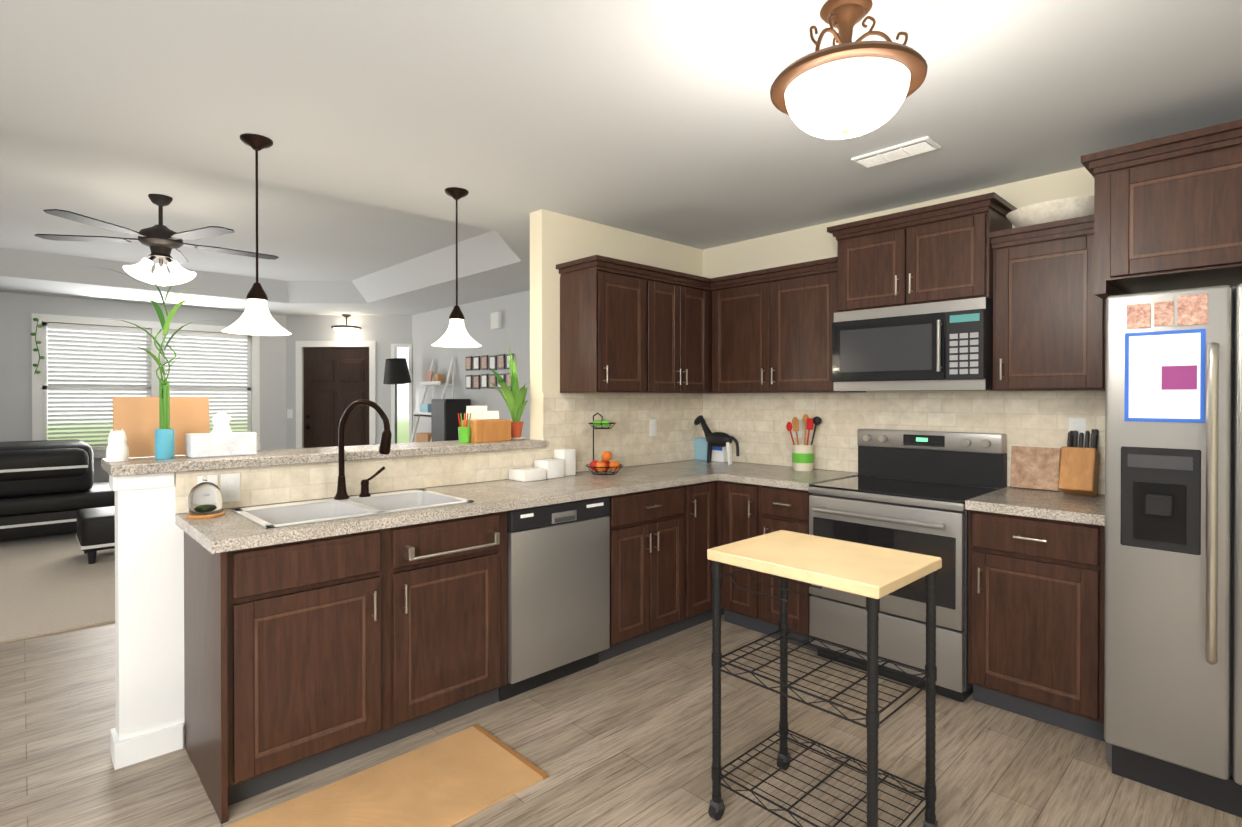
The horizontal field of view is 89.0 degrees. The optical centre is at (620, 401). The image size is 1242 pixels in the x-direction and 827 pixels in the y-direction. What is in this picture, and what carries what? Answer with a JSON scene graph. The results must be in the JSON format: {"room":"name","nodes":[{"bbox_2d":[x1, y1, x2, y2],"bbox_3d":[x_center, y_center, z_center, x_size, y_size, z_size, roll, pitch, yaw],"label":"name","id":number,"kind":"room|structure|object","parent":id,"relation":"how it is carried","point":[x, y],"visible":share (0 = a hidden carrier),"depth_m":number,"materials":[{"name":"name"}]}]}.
{"room":"kitchen","nodes":[
{"label":"kitchen","id":0,"kind":"room"},
{"bbox_2d":[0,167,1104,769],"bbox_3d":[-2.550,0.120,3.006,7.340,2.470,10.740,0,0,-44],"label":"wall","id":1,"kind":"structure","parent":0,"point":[150,721],"depth_m":4.43,"materials":[{"name":"beige paint"}]},
{"bbox_2d":[30,318,44,373],"bbox_3d":[-5.810,-0.168,7.078,1.170,1.437,0.155,0,0,-44],"label":"plants","id":2,"kind":"object","parent":1,"relation":"on","point":[37,349],"visible":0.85,"depth_m":6.69,"materials":[{"name":"green plant"}]},
{"bbox_2d":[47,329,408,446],"bbox_3d":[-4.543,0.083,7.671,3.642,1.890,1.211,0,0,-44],"label":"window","id":3,"kind":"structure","parent":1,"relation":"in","point":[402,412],"depth_m":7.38,"materials":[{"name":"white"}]},
{"bbox_2d":[47,322,247,449],"bbox_3d":[-5.507,-0.156,7.492,1.910,1.400,0.060,0,0,-44],"label":"window blinds","id":4,"kind":"object","parent":3,"relation":"attached to","point":[80,327],"visible":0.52,"depth_m":7.27,"materials":[{"name":"white plastic"}]},
{"bbox_2d":[101,439,546,476],"bbox_3d":[-1.268,0.248,3.104,1.963,0.040,0.385,0,0,-44],"label":"bar","id":5,"kind":"object","parent":1,"relation":"on","point":[153,465],"visible":0.9,"depth_m":2.79,"materials":[{"name":"stone"}]},
{"bbox_2d":[105,428,128,461],"bbox_3d":[-1.949,0.166,2.446,0.072,0.130,0.072,0,0,-44],"label":"owl figurine","id":6,"kind":"object","parent":5,"relation":"on","point":[117,449],"visible":1,"depth_m":2.42,"materials":[{"name":"white ceramic"}]},
{"bbox_2d":[45,267,222,458],"bbox_3d":[-1.852,-0.143,2.521,0.652,0.747,0.343,0,0,-44],"label":"bamboo","id":7,"kind":"object","parent":5,"relation":"on","point":[164,441],"visible":1,"depth_m":2.54,"materials":[{"name":"teal plant"}]},
{"bbox_2d":[113,397,209,457],"bbox_3d":[-1.931,0.105,2.666,0.330,0.250,0.041,0,0,-44],"label":"board","id":8,"kind":"object","parent":5,"relation":"on","point":[136,419],"visible":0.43,"depth_m":2.63,"materials":[{"name":"brown"}]},
{"bbox_2d":[185,412,256,457],"bbox_3d":[-1.700,0.137,2.692,0.240,0.186,0.125,0,0,-44],"label":"tissue box","id":9,"kind":"object","parent":5,"relation":"on","point":[221,439],"visible":1,"depth_m":2.66,"materials":[{"name":"white paper"}]},
{"bbox_2d":[458,413,470,442],"bbox_3d":[-0.859,0.145,3.479,0.073,0.161,0.072,0,0,-44],"label":"pen cup","id":10,"kind":"object","parent":5,"relation":"on","point":[464,434],"visible":1,"depth_m":3.46,"materials":[{"name":"green plastic"}]},
{"bbox_2d":[462,406,510,442],"bbox_3d":[-0.764,0.125,3.586,0.230,0.200,0.160,0,0,-44],"label":"box","id":11,"kind":"object","parent":5,"relation":"on","point":[490,426],"visible":0.83,"depth_m":3.55,"materials":[{"name":"orange wood"}]},
{"bbox_2d":[488,333,528,439],"bbox_3d":[-0.670,-0.091,3.592,0.375,0.632,0.408,0,0,-44],"label":"potted plant","id":12,"kind":"object","parent":5,"relation":"on","point":[513,395],"visible":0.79,"depth_m":3.68,"materials":[{"name":"green plant"}]},
{"bbox_2d":[304,347,368,447],"bbox_3d":[-3.796,0.298,8.462,0.682,2.042,0.671,0,0,-44],"label":"front door","id":13,"kind":"structure","parent":1,"relation":"in","point":[336,382],"depth_m":8.43,"materials":[{"name":"brown wood"}]},
{"bbox_2d":[175,393,702,513],"bbox_3d":[-0.563,0.191,3.575,3.234,0.478,0.014,0,0,-44],"label":"backsplash","id":14,"kind":"structure","parent":1,"relation":"attached to","point":[566,417],"depth_m":3.64,"materials":[{"name":"tile"}]},
{"bbox_2d":[197,473,240,502],"bbox_3d":[-1.622,0.353,2.554,0.150,0.114,0.007,0,0,-44],"label":"electrical outlet plate","id":15,"kind":"object","parent":14,"relation":"attached to","point":[231,487],"depth_m":2.57,"materials":[{"name":"white plastic"}]},
{"bbox_2d":[649,419,656,435],"bbox_3d":[0.218,0.178,4.303,0.070,0.114,0.007,0,0,-44],"label":"electrical outlet plate","id":16,"kind":"object","parent":14,"relation":"attached to","point":[652,422],"depth_m":4.30,"materials":[{"name":"white plastic"}]},
{"bbox_2d":[466,354,513,388],"bbox_3d":[-1.464,-0.328,6.995,0.018,0.377,0.980,0,0,-44],"label":"collage frame","id":17,"kind":"object","parent":1,"relation":"attached to","point":[472,363],"visible":0.71,"depth_m":7.03,"materials":[{"name":"black plastic"}]},
{"bbox_2d":[491,311,501,329],"bbox_3d":[-1.354,-0.877,6.855,0.047,0.180,0.160,0,0,-44],"label":"door chime","id":18,"kind":"object","parent":1,"relation":"attached to","point":[496,320],"visible":1,"depth_m":6.81,"materials":[{"name":"white plastic"}]},
{"bbox_2d":[559,263,639,392],"bbox_3d":[-0.080,-0.409,3.809,0.469,0.710,0.330,0,0,-44],"label":"upper cabinet","id":19,"kind":"object","parent":1,"relation":"attached to","point":[600,302],"depth_m":3.65,"materials":[{"name":"brown wood"}]},
{"bbox_2d":[640,267,711,392],"bbox_3d":[0.273,-0.411,4.093,0.681,0.710,0.406,0,0,-44],"label":"upper cabinet","id":20,"kind":"object","parent":1,"relation":"attached to","point":[676,310],"depth_m":3.98,"materials":[{"name":"brown wood"}]},
{"bbox_2d":[712,259,864,392],"bbox_3d":[1.001,-0.411,3.987,0.392,0.710,0.942,0,0,-44],"label":"upper cabinet","id":21,"kind":"object","parent":1,"relation":"attached to","point":[772,330],"depth_m":3.85,"materials":[{"name":"brown wood"}]},
{"bbox_2d":[832,215,915,312],"bbox_3d":[1.481,-0.708,3.489,0.380,0.430,0.435,0,0,-44],"label":"upper cabinet","id":22,"kind":"object","parent":1,"relation":"attached to","point":[876,264],"depth_m":3.35,"materials":[{"name":"brown wood"}]},
{"bbox_2d":[703,392,1104,494],"bbox_3d":[1.478,0.190,3.766,0.013,0.478,2.490,0,0,-44],"label":"backsplash","id":23,"kind":"structure","parent":1,"relation":"attached to","point":[754,425],"depth_m":3.70,"materials":[{"name":"tile"}]},
{"bbox_2d":[792,420,801,437],"bbox_3d":[1.143,0.179,4.103,0.007,0.114,0.070,0,0,-44],"label":"electrical outlet plate","id":24,"kind":"object","parent":23,"relation":"attached to","point":[800,421],"depth_m":4.09,"materials":[{"name":"white plastic"}]},
{"bbox_2d":[1068,418,1085,441],"bbox_3d":[2.177,0.134,3.016,0.007,0.114,0.070,0,0,-44],"label":"electrical outlet plate","id":25,"kind":"object","parent":23,"relation":"attached to","point":[1079,424],"depth_m":3.01,"materials":[{"name":"white plastic"}]},
{"bbox_2d":[916,199,1015,303],"bbox_3d":[1.708,-0.706,3.251,0.380,0.430,0.435,0,0,-44],"label":"upper cabinet","id":26,"kind":"object","parent":1,"relation":"attached to","point":[954,246],"depth_m":3.07,"materials":[{"name":"brown wood"}]},
{"bbox_2d":[832,297,992,391],"bbox_3d":[1.564,-0.273,3.344,0.460,0.433,0.760,0,0,-44],"label":"microwave","id":27,"kind":"object","parent":26,"relation":"attached to","point":[942,346],"visible":1,"depth_m":3.16,"materials":[{"name":"black plastic"}]},
{"bbox_2d":[992,223,1112,390],"bbox_3d":[2.028,-0.400,2.952,0.330,0.700,0.439,0,0,-44],"label":"upper cabinet","id":28,"kind":"object","parent":1,"relation":"attached to","point":[1049,327],"depth_m":2.84,"materials":[{"name":"brown wood"}]},
{"bbox_2d":[1006,195,1093,227],"bbox_3d":[2.032,-0.850,2.941,0.317,0.100,0.418,0,0,-44],"label":"platter","id":29,"kind":"object","parent":28,"relation":"on","point":[1055,210],"visible":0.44,"depth_m":2.84,"materials":[{"name":"beige ceramic"}]},
{"bbox_2d":[1088,131,1241,294],"bbox_3d":[2.283,-0.694,2.472,0.620,0.445,0.601,0,0,-44],"label":"upper cabinet","id":30,"kind":"object","parent":1,"relation":"attached to","point":[1167,215],"depth_m":2.33,"materials":[{"name":"brown wood"}]},
{"bbox_2d":[0,615,1241,826],"bbox_3d":[-2.478,1.385,3.082,7.900,0.060,11.100,0,0,-44],"label":"floor","id":31,"kind":"structure","parent":0,"point":[624,739],"depth_m":2.42,"materials":[{"name":"brown wood"}]},
{"bbox_2d":[0,533,114,643],"bbox_3d":[-4.805,1.337,4.767,5.050,0.013,3.650,0,0,-44],"label":"living room rug","id":32,"kind":"object","parent":31,"relation":"on","point":[52,584],"depth_m":4.53,"materials":[{"name":"beige carpet"}]},
{"bbox_2d":[0,439,114,540],"bbox_3d":[-5.566,0.863,6.399,2.408,0.916,1.040,0,0,-44],"label":"sofa","id":33,"kind":"object","parent":32,"relation":"on","point":[49,487],"visible":0.5,"depth_m":5.92,"materials":[{"name":"black leather"}]},
{"bbox_2d":[76,506,114,563],"bbox_3d":[-4.236,1.121,5.603,0.876,0.410,0.626,0,0,-44],"label":"ottoman","id":34,"kind":"object","parent":32,"relation":"on","point":[95,530],"visible":0.38,"depth_m":5.17,"materials":[{"name":"black leather"}]},
{"bbox_2d":[225,724,547,826],"bbox_3d":[-0.915,1.355,2.004,1.330,0.009,0.495,0,0,-44],"label":"rug","id":35,"kind":"object","parent":31,"relation":"on","point":[453,779],"visible":1,"depth_m":2.20,"materials":[{"name":"orange fabric"}]},
{"bbox_2d":[383,358,411,442],"bbox_3d":[-2.824,0.387,7.990,0.338,1.878,0.338,0,0,-44],"label":"floor lamp","id":36,"kind":"object","parent":31,"relation":"on","point":[396,371],"visible":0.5,"depth_m":7.86,"materials":[{"name":"black plastic"}]},
{"bbox_2d":[410,357,454,442],"bbox_3d":[-2.358,0.404,7.536,0.565,1.860,0.536,0,0,-44],"label":"ladder shelf","id":37,"kind":"object","parent":31,"relation":"on","point":[425,409],"visible":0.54,"depth_m":7.57,"materials":[{"name":"white wood"}]},
{"bbox_2d":[431,399,469,441],"bbox_3d":[-1.958,0.651,7.269,0.320,1.360,0.340,0,0,-44],"label":"cabinet","id":38,"kind":"object","parent":31,"relation":"on","point":[445,425],"visible":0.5,"depth_m":7.12,"materials":[{"name":"black plastic"}]},
{"bbox_2d":[499,496,609,701],"bbox_3d":[-0.468,0.916,3.200,0.596,0.875,0.594,0,0,-44],"label":"dishwasher","id":39,"kind":"object","parent":31,"relation":"on","point":[558,590],"visible":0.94,"depth_m":2.96,"materials":[{"name":"grey metal"}]},
{"bbox_2d":[599,484,695,662],"bbox_3d":[-0.034,0.911,3.654,0.655,0.880,0.630,0,0,-44],"label":"base cabinet","id":40,"kind":"object","parent":31,"relation":"on","point":[653,532],"depth_m":3.42,"materials":[{"name":"brown wood"}]},
{"bbox_2d":[175,460,755,553],"bbox_3d":[-0.343,0.522,3.345,3.233,0.192,0.648,0,0,-44],"label":"countertop","id":41,"kind":"structure","parent":40,"relation":"on","point":[239,528],"depth_m":2.72,"materials":[{"name":"stone"}]},
{"bbox_2d":[185,476,224,518],"bbox_3d":[-1.589,0.361,2.417,0.128,0.152,0.128,0,0,-44],"label":"cloche","id":42,"kind":"object","parent":41,"relation":"on","point":[204,499],"visible":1,"depth_m":2.38,"materials":[{"name":"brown glass"}]},
{"bbox_2d":[334,399,391,499],"bbox_3d":[-1.122,0.210,2.786,0.221,0.438,0.220,0,0,-44],"label":"faucet","id":43,"kind":"object","parent":41,"relation":"on","point":[384,448],"visible":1,"depth_m":2.77,"materials":[{"name":"black metal"}]},
{"bbox_2d":[509,465,548,481],"bbox_3d":[-0.515,0.401,3.486,0.150,0.060,0.150,0,0,-44],"label":"container","id":44,"kind":"object","parent":41,"relation":"on","point":[525,474],"depth_m":3.45,"materials":[{"name":"white ceramic"}]},
{"bbox_2d":[534,456,566,478],"bbox_3d":[-0.410,0.381,3.600,0.120,0.100,0.130,0,0,-44],"label":"container","id":45,"kind":"object","parent":41,"relation":"on","point":[562,463],"depth_m":3.56,"materials":[{"name":"white ceramic"}]},
{"bbox_2d":[554,449,575,475],"bbox_3d":[-0.329,0.355,3.697,0.090,0.150,0.100,0,0,-44],"label":"container","id":46,"kind":"object","parent":41,"relation":"on","point":[570,454],"depth_m":3.67,"materials":[{"name":"white ceramic"}]},
{"bbox_2d":[586,412,622,474],"bbox_3d":[-0.098,0.247,3.751,0.226,0.362,0.226,0,0,-44],"label":"fruit basket","id":47,"kind":"object","parent":41,"relation":"on","point":[605,464],"visible":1,"depth_m":3.72,"materials":[{"name":"orange food"}]},
{"bbox_2d":[694,433,729,461],"bbox_3d":[0.654,0.325,4.542,0.100,0.200,0.250,0,0,-44],"label":"station","id":48,"kind":"object","parent":41,"relation":"on","point":[719,454],"visible":0.52,"depth_m":4.52,"materials":[{"name":"blue"}]},
{"bbox_2d":[694,415,738,464],"bbox_3d":[0.655,0.262,4.366,0.094,0.330,0.387,0,0,-44],"label":"horse figurine","id":49,"kind":"object","parent":41,"relation":"on","point":[719,439],"visible":1,"depth_m":4.32,"materials":[{"name":"black plastic"}]},
{"bbox_2d":[696,480,719,624],"bbox_3d":[0.229,0.910,3.904,0.330,0.880,0.630,0,0,-44],"label":"base cabinet","id":50,"kind":"object","parent":31,"relation":"on","point":[707,493],"depth_m":3.75,"materials":[{"name":"brown wood"}]},
{"bbox_2d":[720,480,771,635],"bbox_3d":[0.931,0.910,3.896,0.629,0.880,0.392,0,0,-44],"label":"base cabinet","id":51,"kind":"object","parent":31,"relation":"on","point":[745,509],"depth_m":3.68,"materials":[{"name":"brown wood"}]},
{"bbox_2d":[719,464,857,490],"bbox_3d":[1.027,0.451,3.779,0.648,0.040,0.586,0,0,-44],"label":"countertop","id":52,"kind":"structure","parent":51,"relation":"on","point":[762,474],"depth_m":3.68,"materials":[{"name":"stone"}]},
{"bbox_2d":[786,414,821,470],"bbox_3d":[1.133,0.253,3.937,0.134,0.351,0.214,0,0,-44],"label":"utensil crock","id":53,"kind":"object","parent":52,"relation":"on","point":[802,457],"visible":1,"depth_m":3.89,"materials":[{"name":"beige ceramic"}]},
{"bbox_2d":[772,487,816,649],"bbox_3d":[1.100,0.911,3.718,0.629,0.880,0.392,0,0,-44],"label":"base cabinet","id":54,"kind":"object","parent":31,"relation":"on","point":[790,507],"depth_m":3.44,"materials":[{"name":"brown wood"}]},
{"bbox_2d":[707,530,941,826],"bbox_3d":[0.636,0.921,2.010,0.456,0.879,0.570,0,0,-44],"label":"cart","id":55,"kind":"object","parent":31,"relation":"on","point":[873,574],"visible":1,"depth_m":1.95,"materials":[{"name":"black metal"}]},
{"bbox_2d":[808,429,1006,701],"bbox_3d":[1.453,0.759,3.256,0.698,1.190,0.756,0,0,-44],"label":"stove","id":56,"kind":"object","parent":31,"relation":"on","point":[868,506],"visible":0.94,"depth_m":3.12,"materials":[{"name":"grey metal"}]},
{"bbox_2d":[968,510,1105,741],"bbox_3d":[1.930,0.916,2.846,0.629,0.880,0.488,0,0,-44],"label":"base cabinet","id":57,"kind":"object","parent":31,"relation":"on","point":[1036,586],"depth_m":2.62,"materials":[{"name":"brown wood"}]},
{"bbox_2d":[965,486,1104,525],"bbox_3d":[1.929,0.456,2.832,0.648,0.040,0.503,0,0,-44],"label":"countertop","id":58,"kind":"structure","parent":57,"relation":"on","point":[1028,502],"depth_m":2.71,"materials":[{"name":"stone"}]},
{"bbox_2d":[1010,446,1060,490],"bbox_3d":[2.043,0.328,3.121,0.043,0.205,0.205,0,0,-44],"label":"cutting board","id":59,"kind":"object","parent":58,"relation":"on","point":[1035,467],"visible":0.86,"depth_m":3.11,"materials":[{"name":"beige stone"}]},
{"bbox_2d":[1058,429,1099,495],"bbox_3d":[2.120,0.281,2.921,0.184,0.302,0.130,0,0,-44],"label":"knife block","id":60,"kind":"object","parent":58,"relation":"on","point":[1079,470],"visible":1,"depth_m":2.89,"materials":[{"name":"brown wood"}]},
{"bbox_2d":[1104,283,1241,817],"bbox_3d":[2.321,0.489,2.208,0.892,1.742,0.908,0,0,-44],"label":"fridge","id":61,"kind":"object","parent":31,"relation":"on","point":[1173,627],"visible":1,"depth_m":2.14,"materials":[{"name":"grey metal"}]},
{"bbox_2d":[1124,294,1207,422],"bbox_3d":[1.949,-0.144,2.052,0.010,0.430,0.496,0,0,-44],"label":"papers","id":62,"kind":"object","parent":61,"relation":"attached to","point":[1164,376],"visible":1,"depth_m":2.15,"materials":[{"name":"white paper"}]},
{"bbox_2d":[0,0,1241,314],"bbox_3d":[-2.539,-1.225,3.008,7.370,0.220,10.740,0,0,-44],"label":"ceiling","id":63,"kind":"structure","parent":0,"point":[382,124],"depth_m":2.53,"materials":[{"name":"white paint"}]},
{"bbox_2d":[34,194,278,285],"bbox_3d":[-2.985,-1.054,4.181,1.304,0.574,1.355,0,0,-44],"label":"ceiling fan","id":64,"kind":"object","parent":63,"relation":"hanging from","point":[161,241],"visible":1,"depth_m":4.08,"materials":[{"name":"black"}]},
{"bbox_2d":[222,133,290,335],"bbox_3d":[-1.546,-0.703,2.685,0.260,0.819,0.260,0,0,-44],"label":"pendant light","id":65,"kind":"object","parent":63,"relation":"hanging from","point":[256,318],"visible":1,"depth_m":2.66,"materials":[{"name":"white glass"}]},
{"bbox_2d":[331,314,361,334],"bbox_3d":[-3.618,-1.012,8.331,0.380,0.264,0.380,0,0,-44],"label":"light","id":66,"kind":"object","parent":63,"relation":"attached to","point":[346,329],"visible":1,"depth_m":8.23,"materials":[{"name":"white glass"}]},
{"bbox_2d":[432,187,480,346],"bbox_3d":[-0.872,-0.706,3.354,0.260,0.819,0.260,0,0,-44],"label":"pendant light","id":67,"kind":"object","parent":63,"relation":"hanging from","point":[456,334],"visible":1,"depth_m":3.32,"materials":[{"name":"white glass"}]},
{"bbox_2d":[770,0,927,138],"bbox_3d":[0.630,-0.923,1.773,0.414,0.367,0.414,0,0,-44],"label":"kitchen ceiling light","id":68,"kind":"object","parent":63,"relation":"attached to","point":[846,87],"visible":1,"depth_m":1.68,"materials":[{"name":"white glass"}]},
{"bbox_2d":[851,136,940,167],"bbox_3d":[1.222,-1.103,2.818,0.150,0.019,0.340,0,0,-44],"label":"ceiling vent","id":69,"kind":"object","parent":63,"relation":"in","point":[903,150],"visible":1,"depth_m":2.79,"materials":[{"name":"white"}]}
]}

